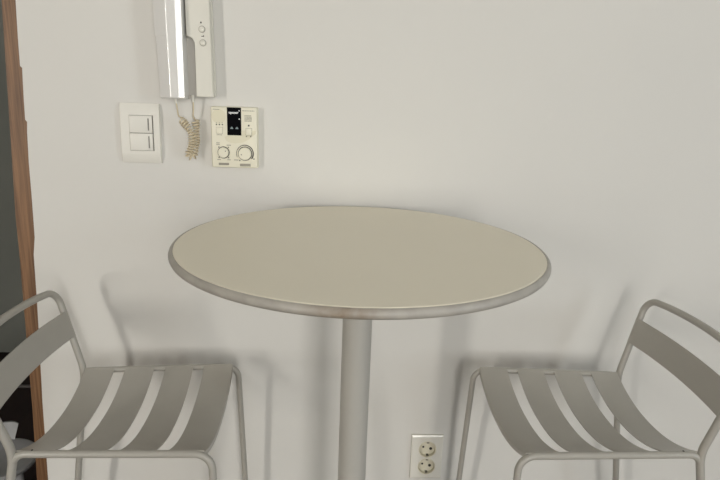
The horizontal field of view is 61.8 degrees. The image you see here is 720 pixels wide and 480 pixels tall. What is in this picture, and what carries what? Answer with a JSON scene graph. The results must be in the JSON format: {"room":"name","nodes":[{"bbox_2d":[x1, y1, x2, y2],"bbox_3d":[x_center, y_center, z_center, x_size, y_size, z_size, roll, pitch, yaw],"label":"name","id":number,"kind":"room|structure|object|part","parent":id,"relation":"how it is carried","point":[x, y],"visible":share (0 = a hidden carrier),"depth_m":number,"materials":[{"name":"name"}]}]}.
{"room":"dining room","nodes":[
{"label":"dining room","id":0,"kind":"room"},
{"bbox_2d":[0,0,25,351],"bbox_3d":[-0.532,-0.615,2.717,5.800,2.400,0.100,1,14,-3],"label":"wall","id":1,"kind":"structure","parent":0,"point":[13,331],"depth_m":2.76,"materials":[{"name":"grey paint"}]},
{"bbox_2d":[0,352,36,479],"bbox_3d":[-0.538,0.743,2.318,5.800,0.050,1.600,1,14,-3],"label":"floor","id":2,"kind":"structure","parent":0,"point":[18,407],"depth_m":2.36,"materials":[{"name":"black"}]},
{"bbox_2d":[0,421,35,479],"bbox_3d":[-1.059,0.706,1.766,0.218,0.253,0.236,-7,16,-32],"label":"plastic stool","id":3,"kind":"object","parent":2,"relation":"on","point":[23,464],"visible":0.51,"depth_m":1.76,"materials":[{"name":"grey plastic"}]},
{"bbox_3d":[-1.107,0.594,1.820,0.132,0.063,0.049,-7,16,-32],"label":"backrest","id":4,"kind":"part","parent":3,"relation":"part of","materials":[{"name":"grey plastic"}]},
{"bbox_3d":[-0.982,0.745,1.752,0.032,0.189,0.022,5,14,12],"label":"leg","id":5,"kind":"part","parent":3,"relation":"part of","materials":[{"name":"grey plastic"}]},
{"bbox_2d":[17,384,30,387],"bbox_3d":[-1.649,0.619,2.551,3.600,0.012,0.015,1,14,-3],"label":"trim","id":6,"kind":"structure","parent":2,"relation":"on","point":[20,385],"depth_m":2.56,"materials":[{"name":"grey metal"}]},
{"bbox_2d":[16,0,719,479],"bbox_3d":[-0.390,-0.267,1.310,5.650,2.400,0.110,1,14,-3],"label":"wall","id":7,"kind":"structure","parent":0,"point":[587,132],"depth_m":1.31,"materials":[{"name":"paint"}]},
{"bbox_2d":[1,0,47,479],"bbox_3d":[-0.716,-0.109,1.335,0.108,2.060,0.110,1,14,-3],"label":"trim","id":8,"kind":"structure","parent":7,"relation":"attached to","point":[22,195],"depth_m":1.28,"materials":[{"name":"brown wood"}]},
{"bbox_2d":[119,103,162,162],"bbox_3d":[-0.457,-0.223,1.254,0.082,0.122,0.012,1,14,-3],"label":"light switch","id":9,"kind":"object","parent":7,"relation":"attached to","point":[140,123],"visible":1,"depth_m":1.25,"materials":[{"name":"white plastic"}]},
{"bbox_2d":[152,0,216,159],"bbox_3d":[-0.351,-0.344,1.207,0.114,0.370,0.055,1,14,-3],"label":"intercom","id":10,"kind":"object","parent":7,"relation":"attached to","point":[184,29],"visible":1,"depth_m":1.19,"materials":[{"name":"white plastic"}]},
{"bbox_3d":[-0.353,-0.224,1.242,0.042,0.119,0.036,1,14,-3],"label":"coiled cord","id":11,"kind":"part","parent":10,"relation":"part of","materials":[{"name":"beige plastic"}]},
{"bbox_3d":[-0.348,-0.413,1.213,0.110,0.239,0.012,1,14,-3],"label":"plate","id":12,"kind":"part","parent":10,"relation":"part of","materials":[{"name":"white plastic"}]},
{"bbox_2d":[211,106,258,167],"bbox_3d":[-0.262,-0.214,1.259,0.096,0.126,0.027,1,14,-3],"label":"thermostat","id":13,"kind":"object","parent":7,"relation":"attached to","point":[234,130],"visible":1,"depth_m":1.25,"materials":[{"name":"beige plastic"}]},
{"bbox_2d":[409,434,443,477],"bbox_3d":[0.162,0.529,1.470,0.077,0.118,0.009,1,14,-3],"label":"power outlet","id":14,"kind":"object","parent":7,"relation":"attached to","point":[426,449],"visible":1,"depth_m":1.47,"materials":[{"name":"white plastic"}]},
{"bbox_2d":[418,459,434,473],"bbox_3d":[0.162,0.553,1.476,0.043,0.043,0.009,1,14,-3],"label":"socket","id":15,"kind":"object","parent":14,"relation":"attached to","point":[425,466],"depth_m":1.48,"materials":[{"name":"beige plastic"}]},
{"bbox_2d":[419,442,435,457],"bbox_3d":[0.164,0.508,1.464,0.043,0.043,0.009,1,14,-3],"label":"socket","id":16,"kind":"object","parent":14,"relation":"attached to","point":[426,449],"depth_m":1.47,"materials":[{"name":"beige plastic"}]},
{"bbox_3d":[-0.289,1.377,-0.246,5.550,0.050,3.700,1,14,-3],"label":"floor","id":17,"kind":"structure","parent":0,"visible":0},
{"bbox_2d":[0,290,247,479],"bbox_3d":[-0.462,0.553,1.187,0.455,0.863,0.447,1,14,-4],"label":"bar stool","id":18,"kind":"object","parent":17,"relation":"on","point":[201,431],"visible":1,"depth_m":1.15,"materials":[{"name":"paint"}]},
{"bbox_3d":[-0.597,0.211,1.094,0.030,0.055,0.329,1,14,-4],"label":"backrest","id":19,"kind":"part","parent":18,"relation":"part of","materials":[{"name":"paint"}]},
{"bbox_3d":[-0.631,0.550,1.175,0.115,0.863,0.425,1,14,-4],"label":"frame","id":20,"kind":"part","parent":18,"relation":"part of","materials":[{"name":"paint"}]},
{"bbox_3d":[-0.402,0.676,1.054,0.364,0.689,0.061,3,14,6],"label":"leg","id":21,"kind":"part","parent":18,"relation":"part of","materials":[{"name":"paint"}]},
{"bbox_3d":[-0.423,0.599,1.368,0.364,0.689,0.061,-2,14,-14],"label":"leg","id":22,"kind":"part","parent":18,"relation":"part of","materials":[{"name":"paint"}]},
{"bbox_2d":[168,206,551,479],"bbox_3d":[-0.015,0.497,1.129,0.616,1.025,0.616,1,14,-3],"label":"round table","id":23,"kind":"object","parent":17,"relation":"on","point":[358,266],"visible":1,"depth_m":0.92,"materials":[{"name":"laminate"}]},
{"bbox_2d":[456,299,719,479],"bbox_3d":[0.452,0.572,1.233,0.455,0.863,0.447,1,14,-3],"label":"bar stool","id":24,"kind":"object","parent":17,"relation":"on","point":[703,381],"visible":1,"depth_m":1.19,"materials":[{"name":"paint"}]},
{"bbox_3d":[0.389,0.616,1.408,0.364,0.689,0.061,4,14,7],"label":"leg","id":25,"kind":"part","parent":24,"relation":"part of","materials":[{"name":"paint"}]},
{"bbox_3d":[0.404,0.693,1.093,0.364,0.689,0.061,-1,14,-13],"label":"leg","id":26,"kind":"part","parent":24,"relation":"part of","materials":[{"name":"paint"}]},
{"bbox_3d":[0.622,0.575,1.242,0.115,0.863,0.425,1,14,-3],"label":"frame","id":27,"kind":"part","parent":24,"relation":"part of","materials":[{"name":"paint"}]},
{"bbox_3d":[0.609,0.235,1.158,0.030,0.055,0.329,1,14,-3],"label":"backrest","id":28,"kind":"part","parent":24,"relation":"part of","materials":[{"name":"paint"}]}
]}

